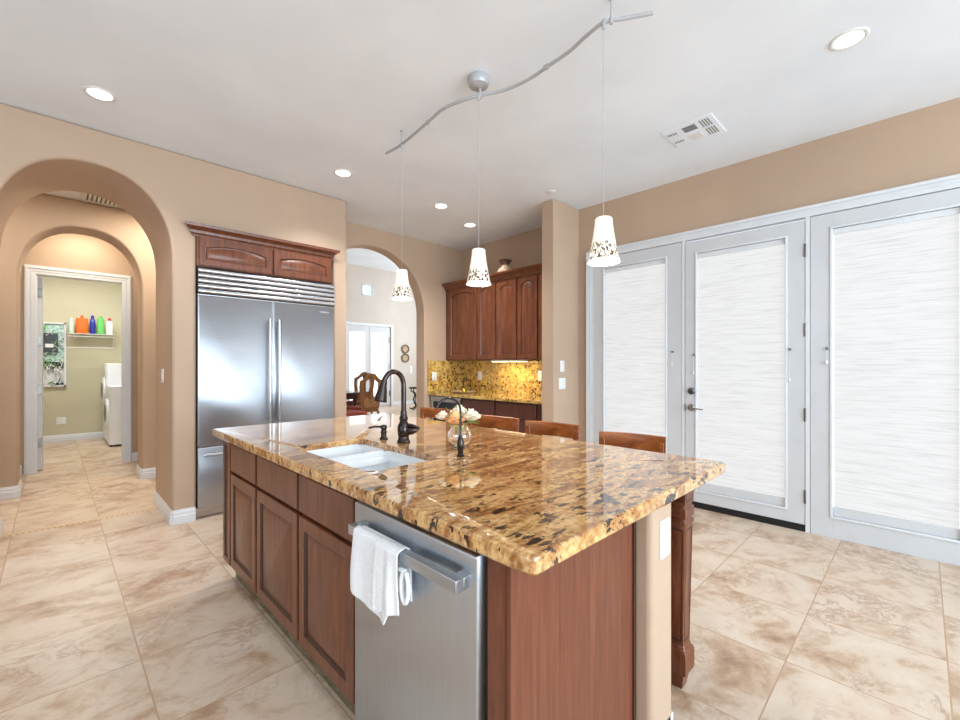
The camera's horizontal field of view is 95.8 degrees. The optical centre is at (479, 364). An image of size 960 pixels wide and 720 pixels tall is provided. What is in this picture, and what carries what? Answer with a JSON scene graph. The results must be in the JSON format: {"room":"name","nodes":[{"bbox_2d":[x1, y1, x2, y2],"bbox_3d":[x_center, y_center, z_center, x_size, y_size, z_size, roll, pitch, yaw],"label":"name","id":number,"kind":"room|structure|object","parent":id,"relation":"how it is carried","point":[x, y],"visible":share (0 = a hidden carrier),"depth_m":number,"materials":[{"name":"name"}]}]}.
{"room":"kitchen","nodes":[
{"label":"kitchen","id":0,"kind":"room"},
{"bbox_2d":[0,194,155,487],"bbox_3d":[-4.796,-0.220,4.309,5.200,3.050,0.370,0,0,-45],"label":"wall","id":1,"kind":"structure","parent":0,"point":[40,217],"depth_m":4.51,"materials":[{"name":"beige paint"}]},
{"bbox_2d":[0,479,21,499],"bbox_3d":[-5.664,1.246,3.456,2.766,0.115,0.402,0,0,-45],"label":"baseboard","id":2,"kind":"structure","parent":1,"relation":"attached to","point":[10,492],"depth_m":4.24,"materials":[{"name":"wood"}]},
{"bbox_2d":[136,464,155,478],"bbox_3d":[-3.475,1.246,5.607,1.496,0.115,0.402,0,0,-45],"label":"baseboard","id":3,"kind":"structure","parent":1,"relation":"attached to","point":[145,473],"depth_m":5.00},
{"bbox_2d":[20,234,137,474],"bbox_3d":[-5.584,-0.220,5.112,5.200,3.050,0.120,0,0,-45],"label":"wall","id":4,"kind":"structure","parent":0,"point":[65,251],"depth_m":5.53,"materials":[{"name":"beige paint"}]},
{"bbox_2d":[24,264,130,474],"bbox_3d":[-5.116,0.052,5.561,1.002,2.505,0.156,0,0,-45],"label":"door frame","id":5,"kind":"structure","parent":4,"relation":"attached to","point":[31,272],"depth_m":5.25,"materials":[{"name":"wood"}]},
{"bbox_2d":[38,277,42,469],"bbox_3d":[-5.714,0.105,5.644,0.039,2.380,0.818,0,0,-45],"label":"door","id":6,"kind":"structure","parent":5,"relation":"attached to","point":[40,281],"depth_m":5.37,"materials":[{"name":"white wood"}]},
{"bbox_2d":[132,452,137,460],"bbox_3d":[-4.650,1.246,5.934,0.175,0.115,0.016,0,0,-45],"label":"baseboard","id":7,"kind":"structure","parent":4,"relation":"attached to","point":[135,454],"depth_m":5.89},
{"bbox_2d":[38,276,121,435],"bbox_3d":[-7.557,-0.220,7.120,5.200,3.050,0.150,0,0,-45],"label":"wall","id":8,"kind":"structure","parent":0,"point":[79,401],"depth_m":7.58,"materials":[{"name":"paint"}]},
{"bbox_2d":[43,322,65,386],"bbox_3d":[-7.210,-0.177,7.305,0.355,1.085,0.068,0,0,-45],"label":"enclosure","id":9,"kind":"object","parent":8,"relation":"attached to","point":[54,333],"visible":0.91,"depth_m":7.33,"materials":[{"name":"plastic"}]},
{"bbox_2d":[56,417,65,424],"bbox_3d":[-7.149,0.955,7.407,0.120,0.120,0.009,0,0,-45],"label":"outlet plate","id":10,"kind":"object","parent":8,"relation":"attached to","point":[62,420],"visible":1,"depth_m":7.40,"materials":[{"name":"white plastic"}]},
{"bbox_2d":[43,431,103,442],"bbox_3d":[-7.089,1.246,7.463,2.750,0.115,0.016,0,0,-45],"label":"baseboard","id":11,"kind":"structure","parent":8,"relation":"attached to","point":[89,435],"depth_m":7.50,"materials":[{"name":"wood"}]},
{"bbox_2d":[64,333,114,348],"bbox_3d":[-6.794,-0.413,7.548,0.650,0.248,0.305,0,0,-45],"label":"wire shelf","id":12,"kind":"object","parent":8,"relation":"attached to","point":[67,333],"visible":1,"depth_m":7.45,"materials":[{"name":"white metal"}]},
{"bbox_2d":[68,318,73,332],"bbox_3d":[-6.940,-0.671,7.369,0.070,0.260,0.100,0,0,-45],"label":"detergent bottle","id":13,"kind":"object","parent":12,"relation":"on","point":[71,323],"visible":0.94,"depth_m":7.33,"materials":[{"name":"plastic"}]},
{"bbox_2d":[75,315,88,333],"bbox_3d":[-6.844,-0.696,7.463,0.165,0.310,0.100,0,0,-45],"label":"detergent bottle","id":14,"kind":"object","parent":12,"relation":"on","point":[81,324],"visible":0.95,"depth_m":7.43,"materials":[{"name":"plastic"}]},
{"bbox_2d":[89,315,95,333],"bbox_3d":[-6.747,-0.701,7.558,0.080,0.320,0.100,0,0,-45],"label":"detergent bottle","id":15,"kind":"object","parent":12,"relation":"on","point":[92,325],"visible":1,"depth_m":7.53,"materials":[{"name":"plastic"}]},
{"bbox_2d":[97,316,103,333],"bbox_3d":[-6.672,-0.701,7.632,0.100,0.320,0.100,0,0,-45],"label":"detergent bottle","id":16,"kind":"object","parent":12,"relation":"on","point":[100,322],"visible":0.95,"depth_m":7.59,"materials":[{"name":"plastic"}]},
{"bbox_2d":[106,318,112,334],"bbox_3d":[-6.587,-0.686,7.716,0.100,0.290,0.100,0,0,-45],"label":"detergent bottle","id":17,"kind":"object","parent":12,"relation":"on","point":[109,324],"visible":0.94,"depth_m":7.69,"materials":[{"name":"plastic"}]},
{"bbox_2d":[0,103,345,510],"bbox_3d":[-3.564,-0.220,3.074,5.225,3.050,0.820,0,0,-45],"label":"wall","id":18,"kind":"structure","parent":0,"point":[161,189],"depth_m":3.62,"materials":[{"name":"beige paint"}]},
{"bbox_2d":[0,516,2,538],"bbox_3d":[-4.458,1.246,2.194,2.716,0.115,0.852,0,0,-45],"label":"baseboard","id":19,"kind":"structure","parent":18,"relation":"attached to","point":[1,521],"depth_m":3.33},
{"bbox_2d":[161,369,163,382],"bbox_3d":[-2.804,0.095,3.830,0.010,0.120,0.075,0,0,-45],"label":"light switch","id":20,"kind":"object","parent":18,"relation":"attached to","point":[162,370],"visible":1,"depth_m":3.81,"materials":[{"name":"white plastic"}]},
{"bbox_2d":[153,490,195,524],"bbox_3d":[-2.262,1.246,4.352,1.526,0.115,0.852,0,0,-45],"label":"baseboard","id":21,"kind":"structure","parent":18,"relation":"attached to","point":[175,517],"depth_m":3.61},
{"bbox_2d":[184,220,339,283],"bbox_3d":[-2.061,-1.007,4.141,1.352,0.340,0.404,0,0,-45],"label":"upper cabinet","id":22,"kind":"object","parent":18,"relation":"attached to","point":[219,248],"visible":0.98,"depth_m":3.97,"materials":[{"name":"brown wood"}]},
{"bbox_2d":[346,248,398,271],"bbox_3d":[-0.963,-3.085,11.252,10.000,0.120,7.200,0,0,-45],"label":"ceiling","id":23,"kind":"structure","parent":0,"point":[355,256],"depth_m":12.44,"materials":[{"name":"paint"}]},
{"bbox_2d":[346,263,415,401],"bbox_3d":[-3.278,-0.860,13.708,9.860,4.330,0.150,0,0,-45],"label":"wall","id":24,"kind":"structure","parent":0,"point":[379,308],"depth_m":13.94,"materials":[{"name":"beige paint"}]},
{"bbox_2d":[347,325,369,400],"bbox_3d":[-3.700,0.045,13.181,0.760,2.480,0.130,0,0,-45],"label":"door","id":25,"kind":"structure","parent":24,"relation":"in","point":[357,336],"depth_m":13.18,"materials":[{"name":"white"}]},
{"bbox_2d":[362,284,372,295],"bbox_3d":[-3.507,-2.315,13.441,0.380,0.320,0.110,0,0,-45],"label":"window","id":26,"kind":"structure","parent":24,"relation":"in","point":[366,289],"depth_m":13.46,"materials":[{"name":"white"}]},
{"bbox_2d":[346,321,392,406],"bbox_3d":[-3.450,0.005,13.483,1.700,2.600,0.130,0,0,-45],"label":"trim","id":27,"kind":"structure","parent":24,"relation":"attached to","point":[347,322],"depth_m":13.72,"materials":[{"name":"wood"}]},
{"bbox_2d":[369,326,390,405],"bbox_3d":[-3.170,0.045,13.748,0.770,2.480,0.065,0,0,-45],"label":"door","id":28,"kind":"structure","parent":24,"relation":"in","point":[379,337],"depth_m":13.76,"materials":[{"name":"white"}]},
{"bbox_2d":[393,400,414,404],"bbox_3d":[-1.294,1.246,15.541,4.260,0.115,0.016,0,0,-45],"label":"baseboard","id":29,"kind":"structure","parent":24,"relation":"attached to","point":[410,401],"depth_m":14.25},
{"bbox_2d":[402,353,408,362],"bbox_3d":[-2.467,-0.232,14.367,0.300,0.300,0.035,0,0,-45],"label":"decorative plate","id":30,"kind":"object","parent":24,"relation":"attached to","point":[405,357],"visible":1,"depth_m":14.37,"materials":[{"name":"ceramic"}]},
{"bbox_2d":[402,344,408,352],"bbox_3d":[-2.467,-0.530,14.367,0.300,0.300,0.035,0,0,-45],"label":"wall plate","id":31,"kind":"object","parent":24,"relation":"attached to","point":[405,348],"visible":1,"depth_m":14.37,"materials":[{"name":"ceramic"}]},
{"bbox_2d":[346,221,460,419],"bbox_3d":[1.595,-0.860,8.578,10.100,4.330,0.196,0,0,-45],"label":"wall","id":32,"kind":"structure","parent":0,"point":[428,265],"depth_m":6.14,"materials":[{"name":"beige paint"}]},
{"bbox_2d":[428,361,460,391],"bbox_3d":[-0.508,0.162,6.361,0.643,0.450,0.014,0,0,-45],"label":"backsplash","id":33,"kind":"structure","parent":32,"relation":"attached to","point":[448,372],"depth_m":6.34,"materials":[{"name":"stone"}]},
{"bbox_2d":[432,372,436,379],"bbox_3d":[-0.650,0.160,6.204,0.090,0.120,0.010,0,0,-45],"label":"light switch","id":34,"kind":"object","parent":33,"relation":"attached to","point":[434,374],"visible":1,"depth_m":6.20,"materials":[{"name":"white plastic"}]},
{"bbox_2d":[0,0,959,249],"bbox_3d":[-0.972,-1.805,2.059,7.900,0.120,16.700,0,0,-45],"label":"ceiling","id":35,"kind":"structure","parent":0,"point":[295,93],"depth_m":2.71,"materials":[{"name":"paint"}]},
{"bbox_2d":[82,86,116,101],"bbox_3d":[-2.446,-1.742,2.795,0.168,0.006,0.168,0,0,-45],"label":"recessed light","id":36,"kind":"object","parent":35,"relation":"in","point":[97,93],"visible":1,"depth_m":2.79,"materials":[{"name":"white plastic"}]},
{"bbox_2d":[80,192,120,207],"bbox_3d":[-3.764,-1.740,4.587,0.660,0.010,0.580,0,0,-45],"label":"ceiling vent","id":37,"kind":"object","parent":35,"relation":"in","point":[84,196],"visible":0.17,"depth_m":4.55,"materials":[{"name":"white plastic"}]},
{"bbox_2d":[333,169,352,176],"bbox_3d":[-1.245,-1.742,3.945,0.168,0.006,0.168,0,0,-45],"label":"recessed light","id":38,"kind":"object","parent":35,"relation":"in","point":[339,172],"visible":1,"depth_m":3.94,"materials":[{"name":"glass"}]},
{"bbox_2d":[433,203,448,208],"bbox_3d":[-0.428,-1.742,4.763,0.168,0.006,0.168,0,0,-45],"label":"recessed light","id":39,"kind":"object","parent":35,"relation":"in","point":[438,205],"visible":1,"depth_m":4.76,"materials":[{"name":"glass"}]},
{"bbox_2d":[463,223,476,226],"bbox_3d":[-0.125,-1.742,5.410,0.168,0.006,0.168,0,0,-45],"label":"recessed light","id":40,"kind":"object","parent":35,"relation":"in","point":[465,224],"visible":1,"depth_m":5.41,"materials":[{"name":"glass"}]},
{"bbox_2d":[385,0,652,154],"bbox_3d":[-0.004,-1.683,2.650,2.050,0.124,0.163,0,0,41],"label":"rail","id":41,"kind":"object","parent":35,"relation":"attached to","point":[478,81],"visible":1,"depth_m":2.57,"materials":[{"name":"silver metal"}]},
{"bbox_2d":[392,142,411,300],"bbox_3d":[-0.581,-1.074,3.230,0.152,1.166,0.152,0,0,-45],"label":"pendant lamp","id":42,"kind":"object","parent":41,"relation":"hanging from","point":[401,291],"visible":1,"depth_m":3.19,"materials":[{"name":"white glass"}]},
{"bbox_2d":[466,93,490,286],"bbox_3d":[-0.009,-1.074,2.648,0.152,1.166,0.152,0,0,-18],"label":"pendant lamp","id":43,"kind":"object","parent":41,"relation":"hanging from","point":[478,276],"visible":1,"depth_m":2.61,"materials":[{"name":"white"}]},
{"bbox_2d":[587,18,619,265],"bbox_3d":[0.594,-1.074,2.084,0.152,1.166,0.152,0,0,4],"label":"pendant lamp","id":44,"kind":"object","parent":41,"relation":"hanging from","point":[603,251],"visible":1,"depth_m":2.05,"materials":[{"name":"white"}]},
{"bbox_2d":[547,190,555,194],"bbox_3d":[0.717,-1.740,4.378,0.090,0.010,0.090,0,0,-45],"label":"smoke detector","id":45,"kind":"object","parent":35,"relation":"attached to","point":[550,192],"visible":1,"depth_m":4.37,"materials":[{"name":"white plastic"}]},
{"bbox_2d":[661,113,725,147],"bbox_3d":[1.595,-1.740,3.242,0.330,0.010,0.350,0,0,-45],"label":"ceiling vent","id":46,"kind":"object","parent":35,"relation":"in","point":[706,126],"visible":1,"depth_m":3.23,"materials":[{"name":"white plastic"}]},
{"bbox_2d":[829,27,869,50],"bbox_3d":[1.975,-1.742,2.323,0.168,0.006,0.168,0,0,-45],"label":"recessed light","id":47,"kind":"object","parent":35,"relation":"in","point":[850,38],"visible":1,"depth_m":2.31,"materials":[{"name":"glass"}]},
{"bbox_2d":[0,404,959,719],"bbox_3d":[1.072,1.365,5.330,15.400,0.120,18.500,0,0,-45],"label":"floor","id":48,"kind":"structure","parent":0,"point":[138,615],"depth_m":2.22,"materials":[{"name":"tile"}]},
{"bbox_2d":[1,507,156,537],"bbox_3d":[-3.299,1.308,3.635,0.990,0.014,0.060,0,0,-45],"label":"trim","id":49,"kind":"structure","parent":48,"relation":"in","point":[150,508],"depth_m":3.58,"materials":[{"name":"tile"}]},
{"bbox_2d":[101,364,121,441],"bbox_3d":[-6.310,0.639,7.763,0.718,1.329,0.620,0,0,-45],"label":"dryer","id":50,"kind":"object","parent":48,"relation":"on","point":[112,373],"visible":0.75,"depth_m":7.41,"materials":[{"name":"white metal"}]},
{"bbox_2d":[104,385,121,446],"bbox_3d":[-5.861,0.820,7.307,0.718,0.969,0.600,0,0,-45],"label":"washing machine","id":51,"kind":"object","parent":48,"relation":"on","point":[113,401],"visible":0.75,"depth_m":6.94,"materials":[{"name":"white metal"}]},
{"bbox_2d":[223,440,241,583],"bbox_3d":[-1.308,0.869,2.803,0.588,0.871,0.148,0,0,-45],"label":"end post","id":52,"kind":"object","parent":48,"relation":"on","point":[227,472],"visible":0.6,"depth_m":2.60,"materials":[{"name":"brown wood"}]},
{"bbox_2d":[231,444,268,614],"bbox_3d":[-1.094,0.869,2.583,0.590,0.871,0.460,0,0,-45],"label":"base cabinet","id":53,"kind":"object","parent":48,"relation":"on","point":[244,487],"visible":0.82,"depth_m":2.35,"materials":[{"name":"brown wood"}]},
{"bbox_2d":[196,267,334,517],"bbox_3d":[-2.150,0.238,4.282,1.212,2.131,0.738,0,0,-45],"label":"refrigerator","id":54,"kind":"object","parent":48,"relation":"on","point":[265,344],"visible":0.63,"depth_m":3.95,"materials":[{"name":"metal"}]},
{"bbox_2d":[257,456,358,714],"bbox_3d":[-0.575,0.869,2.054,0.590,0.871,1.014,0,0,-45],"label":"base cabinet","id":55,"kind":"object","parent":48,"relation":"on","point":[304,542],"visible":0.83,"depth_m":1.76,"materials":[{"name":"brown wood"}]},
{"bbox_2d":[346,390,364,405],"bbox_3d":[-3.248,0.924,8.655,1.500,0.759,1.200,0,0,-45],"label":"dining table","id":56,"kind":"object","parent":48,"relation":"on","point":[353,395],"visible":0.15,"depth_m":8.67,"materials":[{"name":"brown wood"}]},
{"bbox_2d":[346,410,368,416],"bbox_3d":[-2.282,0.731,7.460,0.582,1.153,0.500,0,0,-45],"label":"dining chair","id":57,"kind":"object","parent":48,"relation":"on","point":[348,412],"visible":0.16,"depth_m":7.37,"materials":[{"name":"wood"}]},
{"bbox_2d":[346,372,373,413],"bbox_3d":[-2.719,0.731,9.706,0.500,1.153,0.582,0,0,15],"label":"dining chair","id":58,"kind":"object","parent":48,"relation":"on","point":[364,374],"visible":0.31,"depth_m":9.93,"materials":[{"name":"brown wood"}]},
{"bbox_2d":[346,400,359,403],"bbox_3d":[-2.733,0.822,9.654,0.460,0.044,0.430,0,0,15],"label":"seat cushion","id":59,"kind":"object","parent":58,"relation":"on","point":[358,401],"depth_m":9.47,"materials":[{"name":"red fabric"}]},
{"bbox_2d":[346,373,380,413],"bbox_3d":[-2.259,0.731,8.408,0.582,1.153,0.500,0,0,40],"label":"dining chair","id":60,"kind":"object","parent":48,"relation":"on","point":[367,404],"visible":0.62,"depth_m":8.22,"materials":[{"name":"brown wood"}]},
{"bbox_2d":[346,405,374,409],"bbox_3d":[-2.300,0.822,8.442,0.430,0.044,0.460,0,0,40],"label":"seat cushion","id":61,"kind":"object","parent":60,"relation":"on","point":[358,407],"depth_m":8.28,"materials":[{"name":"red fabric"}]},
{"bbox_2d":[409,387,415,409],"bbox_3d":[-1.834,0.977,12.709,0.505,0.663,0.504,0,0,-45],"label":"side table","id":62,"kind":"object","parent":48,"relation":"on","point":[411,388],"visible":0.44,"depth_m":12.59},
{"bbox_2d":[348,501,487,719],"bbox_3d":[-0.026,0.870,1.434,0.628,0.868,0.626,0,0,-45],"label":"dishwasher","id":63,"kind":"object","parent":48,"relation":"on","point":[428,661],"visible":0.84,"depth_m":1.17,"materials":[{"name":"metal"}]},
{"bbox_2d":[350,525,411,624],"bbox_3d":[-0.284,0.613,1.252,0.068,0.229,0.311,0,0,-45],"label":"dish towel","id":64,"kind":"object","parent":63,"relation":"hanging from","point":[377,576],"visible":0.99,"depth_m":1.23,"materials":[{"name":"fabric"}]},
{"bbox_2d":[420,407,451,418],"bbox_3d":[-0.439,0.830,3.387,0.440,0.949,0.430,0,0,40],"label":"bar stool","id":65,"kind":"object","parent":48,"relation":"on","point":[429,412],"visible":0.09,"depth_m":3.60,"materials":[{"name":"brown wood"}]},
{"bbox_2d":[431,396,461,421],"bbox_3d":[-0.270,0.865,6.124,0.600,0.860,0.655,0,0,-45],"label":"beverage cooler","id":66,"kind":"object","parent":48,"relation":"on","point":[450,404],"visible":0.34,"depth_m":5.93,"materials":[{"name":"metal"}]},
{"bbox_2d":[213,413,724,688],"bbox_3d":[-0.326,0.847,2.199,1.238,0.914,2.497,0,0,-45],"label":"countertop","id":67,"kind":"structure","parent":48,"relation":"on","point":[528,504],"depth_m":1.56,"materials":[{"name":"stone"}]},
{"bbox_2d":[307,444,426,470],"bbox_3d":[-0.523,0.515,1.947,0.362,0.195,0.693,0,0,-45],"label":"sink","id":68,"kind":"object","parent":67,"relation":"in","point":[361,457],"visible":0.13,"depth_m":2.08,"materials":[{"name":"ceramic"}]},
{"bbox_2d":[368,424,387,439],"bbox_3d":[-0.533,0.351,2.277,0.099,0.077,0.044,0,0,-18],"label":"soap dispenser","id":69,"kind":"object","parent":67,"relation":"on","point":[383,427],"visible":1,"depth_m":2.27,"materials":[{"name":"brown metal"}]},
{"bbox_2d":[374,369,419,442],"bbox_3d":[-0.418,0.205,2.165,0.231,0.370,0.084,0,0,-31],"label":"kitchen faucet","id":70,"kind":"object","parent":67,"relation":"on","point":[404,429],"visible":1,"depth_m":2.17,"materials":[{"name":"brown metal"}]},
{"bbox_2d":[435,397,464,456],"bbox_3d":[-0.128,0.263,1.836,0.129,0.254,0.034,0,0,-18],"label":"filtered water faucet","id":71,"kind":"object","parent":67,"relation":"on","point":[460,443],"visible":1,"depth_m":1.84,"materials":[{"name":"brown metal"}]},
{"bbox_2d":[448,423,471,448],"bbox_3d":[-0.095,0.334,2.044,0.115,0.111,0.115,0,0,-45],"label":"glass vase","id":72,"kind":"object","parent":67,"relation":"on","point":[453,434],"visible":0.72,"depth_m":2.01,"materials":[{"name":"clear"}]},
{"bbox_2d":[435,407,451,425],"bbox_3d":[-0.145,0.286,2.034,0.136,0.182,0.071,0,0,19],"label":"rose","id":73,"kind":"object","parent":72,"relation":"in","point":[441,415],"visible":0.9,"depth_m":2.03,"materials":[{"name":"beige plant"}]},
{"bbox_2d":[444,410,464,424],"bbox_3d":[-0.117,0.294,2.030,0.104,0.164,0.100,0,0,-45],"label":"rose","id":74,"kind":"object","parent":72,"relation":"in","point":[453,418],"visible":0.85,"depth_m":2.01,"materials":[{"name":"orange plant"}]},
{"bbox_2d":[450,405,466,414],"bbox_3d":[-0.098,0.283,2.075,0.095,0.187,0.092,0,0,-45],"label":"rose","id":75,"kind":"object","parent":72,"relation":"in","point":[463,409],"visible":0.39,"depth_m":2.06,"materials":[{"name":"beige plant"}]},
{"bbox_2d":[463,408,480,424],"bbox_3d":[-0.045,0.291,2.044,0.097,0.172,0.101,0,0,-45],"label":"rose","id":76,"kind":"object","parent":72,"relation":"in","point":[470,416],"visible":0.98,"depth_m":2.02,"materials":[{"name":"beige plant"}]},
{"bbox_2d":[462,398,495,428],"bbox_3d":[0.183,0.867,5.676,0.613,0.875,0.608,0,0,-45],"label":"base cabinet","id":77,"kind":"object","parent":48,"relation":"on","point":[484,407],"visible":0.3,"depth_m":5.41,"materials":[{"name":"brown wood"}]},
{"bbox_2d":[467,414,518,431],"bbox_3d":[-0.026,0.830,2.881,0.440,0.949,0.430,0,0,40],"label":"bar stool","id":78,"kind":"object","parent":48,"relation":"on","point":[509,423],"visible":0.2,"depth_m":3.00,"materials":[{"name":"brown wood"}]},
{"bbox_2d":[496,401,541,435],"bbox_3d":[0.659,0.867,5.191,0.613,0.875,0.742,0,0,-45],"label":"base cabinet","id":79,"kind":"object","parent":48,"relation":"on","point":[523,411],"visible":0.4,"depth_m":4.96,"materials":[{"name":"brown wood"}]},
{"bbox_2d":[428,391,541,403],"bbox_3d":[0.200,0.408,5.641,0.643,0.038,2.034,0,0,-45],"label":"countertop","id":80,"kind":"structure","parent":79,"relation":"on","point":[533,399],"depth_m":5.46,"materials":[{"name":"stone"}]},
{"bbox_2d":[452,390,474,392],"bbox_3d":[-0.230,0.377,6.112,0.340,0.021,0.340,0,0,-45],"label":"round tray","id":81,"kind":"object","parent":80,"relation":"on","point":[457,391],"visible":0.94,"depth_m":6.03,"materials":[{"name":"wood"}]},
{"bbox_2d":[525,420,579,440],"bbox_3d":[0.331,0.830,2.533,0.368,0.949,0.430,0,0,39],"label":"bar stool","id":82,"kind":"object","parent":48,"relation":"on","point":[566,430],"visible":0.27,"depth_m":2.68,"materials":[{"name":"brown wood"}]},
{"bbox_2d":[488,522,635,719],"bbox_3d":[0.262,0.869,1.217,0.610,0.871,0.075,0,0,-45],"label":"panel","id":83,"kind":"object","parent":48,"relation":"on","point":[562,638],"visible":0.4,"depth_m":1.15,"materials":[{"name":"brown wood"}]},
{"bbox_2d":[599,431,665,453],"bbox_3d":[0.681,0.830,2.087,0.332,0.949,0.430,0,0,34],"label":"bar stool","id":84,"kind":"object","parent":48,"relation":"on","point":[653,443],"visible":0.21,"depth_m":2.24,"materials":[{"name":"brown wood"}]},
{"bbox_2d":[461,228,541,395],"bbox_3d":[0.496,-0.220,5.929,0.180,3.050,2.042,0,0,-45],"label":"wall","id":85,"kind":"structure","parent":0,"point":[524,249],"depth_m":5.87,"materials":[{"name":"beige paint"}]},
{"bbox_2d":[446,286,477,360],"bbox_3d":[-0.160,-0.581,6.229,0.325,1.028,0.677,0,0,-45],"label":"upper cabinet","id":86,"kind":"object","parent":85,"relation":"attached to","point":[462,303],"visible":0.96,"depth_m":6.09,"materials":[{"name":"brown wood"}]},
{"bbox_2d":[442,263,541,290],"bbox_3d":[0.180,-1.131,5.618,0.078,0.096,2.029,0,0,-45],"label":"crown molding","id":87,"kind":"structure","parent":86,"relation":"attached to","point":[537,268],"depth_m":5.46,"materials":[{"name":"brown wood"}]},
{"bbox_2d":[478,278,517,359],"bbox_3d":[0.325,-0.581,5.737,0.325,1.028,0.695,0,0,-45],"label":"upper cabinet","id":88,"kind":"object","parent":85,"relation":"attached to","point":[497,302],"visible":0.84,"depth_m":5.59,"materials":[{"name":"brown wood"}]},
{"bbox_2d":[497,259,511,271],"bbox_3d":[0.332,-1.234,5.683,0.224,0.274,0.224,0,0,-45],"label":"clay jar","id":89,"kind":"object","parent":88,"relation":"on","point":[505,263],"visible":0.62,"depth_m":5.62,"materials":[{"name":"ceramic"}]},
{"bbox_2d":[491,360,527,361],"bbox_3d":[0.378,-0.054,5.608,0.080,0.026,0.570,0,0,-45],"label":"light","id":90,"kind":"object","parent":88,"relation":"attached to","point":[491,360],"visible":0.89,"depth_m":5.55,"materials":[{"name":"white plastic"}]},
{"bbox_2d":[461,360,541,395],"bbox_3d":[0.429,0.162,5.855,0.016,0.450,2.019,0,0,-45],"label":"backsplash","id":91,"kind":"structure","parent":85,"relation":"attached to","point":[497,377],"depth_m":5.95,"materials":[{"name":"stone"}]},
{"bbox_2d":[478,372,481,379],"bbox_3d":[-0.007,0.155,6.281,0.009,0.120,0.075,0,0,-45],"label":"outlet plate","id":92,"kind":"object","parent":91,"relation":"attached to","point":[479,373],"visible":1,"depth_m":6.27,"materials":[{"name":"white plastic"}]},
{"bbox_2d":[538,371,541,380],"bbox_3d":[0.771,0.135,5.489,0.009,0.130,0.100,0,0,-45],"label":"outlet plate","id":93,"kind":"object","parent":91,"relation":"attached to","point":[539,372],"visible":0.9,"depth_m":5.50,"materials":[{"name":"white plastic"}]},
{"bbox_2d":[518,273,541,359],"bbox_3d":[0.798,-0.581,5.255,0.325,1.028,0.645,0,0,-45],"label":"upper cabinet","id":94,"kind":"object","parent":85,"relation":"attached to","point":[529,287],"visible":0.49,"depth_m":5.23,"materials":[{"name":"brown wood"}]},
{"bbox_2d":[542,199,578,439],"bbox_3d":[0.960,-0.220,4.841,0.685,3.050,0.160,0,0,-45],"label":"wall pillar","id":95,"kind":"structure","parent":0,"point":[560,221],"depth_m":4.65,"materials":[{"name":"beige paint"}]},
{"bbox_2d":[560,361,563,371],"bbox_3d":[0.884,0.013,4.646,0.075,0.120,0.010,0,0,-45],"label":"light switch","id":96,"kind":"object","parent":95,"relation":"attached to","point":[561,362],"visible":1,"depth_m":4.63,"materials":[{"name":"white plastic"}]},
{"bbox_2d":[559,378,565,388],"bbox_3d":[0.884,0.198,4.646,0.120,0.120,0.010,0,0,-45],"label":"light switch","id":97,"kind":"object","parent":95,"relation":"attached to","point":[562,381],"visible":1,"depth_m":4.64,"materials":[{"name":"white plastic"}]},
{"bbox_2d":[636,503,670,719],"bbox_3d":[-0.235,0.869,2.284,0.163,0.871,2.393,0,0,-45],"label":"wall","id":98,"kind":"structure","parent":0,"point":[653,574],"depth_m":1.40,"materials":[{"name":"beige paint"}]},
{"bbox_2d":[660,517,669,559],"bbox_3d":[0.613,0.572,1.432,0.074,0.125,0.009,0,0,-45],"label":"outlet plate","id":99,"kind":"object","parent":98,"relation":"attached to","point":[664,524],"visible":1,"depth_m":1.42,"materials":[{"name":"white plastic"}]},
{"bbox_2d":[664,525,668,534],"bbox_3d":[0.615,0.545,1.431,0.034,0.028,0.003,0,0,-45],"label":"socket","id":100,"kind":"object","parent":99,"relation":"attached to","point":[666,527],"depth_m":1.43,"materials":[{"name":"white plastic"}]},
{"bbox_2d":[664,542,668,551],"bbox_3d":[0.615,0.599,1.431,0.034,0.028,0.003,0,0,-45],"label":"socket","id":101,"kind":"object","parent":99,"relation":"attached to","point":[666,544],"depth_m":1.43,"materials":[{"name":"white plastic"}]},
{"bbox_2d":[579,97,959,441],"bbox_3d":[4.227,-0.220,1.812,0.150,3.050,9.060,0,0,-45],"label":"wall","id":102,"kind":"structure","parent":0,"point":[923,144],"depth_m":3.49,"materials":[{"name":"beige paint"}]},
{"bbox_2d":[593,242,681,455],"bbox_3d":[1.569,0.069,4.398,0.067,2.433,0.931,0,0,-45],"label":"door","id":103,"kind":"structure","parent":102,"relation":"in","point":[637,300],"depth_m":4.37,"materials":[{"name":"white"}]},
{"bbox_2d":[605,264,664,436],"bbox_3d":[1.568,0.045,4.413,0.017,2.050,0.635,0,0,-44],"label":"cellular shade","id":104,"kind":"object","parent":103,"relation":"attached to","point":[634,295],"depth_m":4.40,"materials":[{"name":"fabric"}]},
{"bbox_2d":[685,220,805,524],"bbox_3d":[2.219,0.059,3.705,0.111,2.383,0.909,0,0,-45],"label":"door","id":105,"kind":"structure","parent":102,"relation":"in","point":[745,325],"depth_m":3.68,"materials":[{"name":"white"}]},
{"bbox_2d":[698,244,784,497],"bbox_3d":[2.230,0.048,3.739,0.017,2.045,0.655,0,0,-44],"label":"cellular shade","id":106,"kind":"object","parent":105,"relation":"attached to","point":[741,291],"depth_m":3.71,"materials":[{"name":"fabric"}]},
{"bbox_2d":[692,501,804,531],"bbox_3d":[2.244,1.279,3.735,0.062,0.052,0.908,0,0,-45],"label":"threshold","id":107,"kind":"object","parent":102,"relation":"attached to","point":[782,523],"depth_m":3.65,"materials":[{"name":"metal"}]},
{"bbox_2d":[586,174,959,532],"bbox_3d":[2.466,0.035,3.493,0.066,2.540,3.645,0,0,-45],"label":"trim","id":108,"kind":"structure","parent":102,"relation":"attached to","point":[951,182],"depth_m":3.60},
{"bbox_2d":[810,188,959,565],"bbox_3d":[3.125,0.079,2.815,0.067,2.453,1.575,0,0,-45],"label":"door","id":109,"kind":"structure","parent":102,"relation":"in","point":[885,277],"depth_m":3.07,"materials":[{"name":"white"}]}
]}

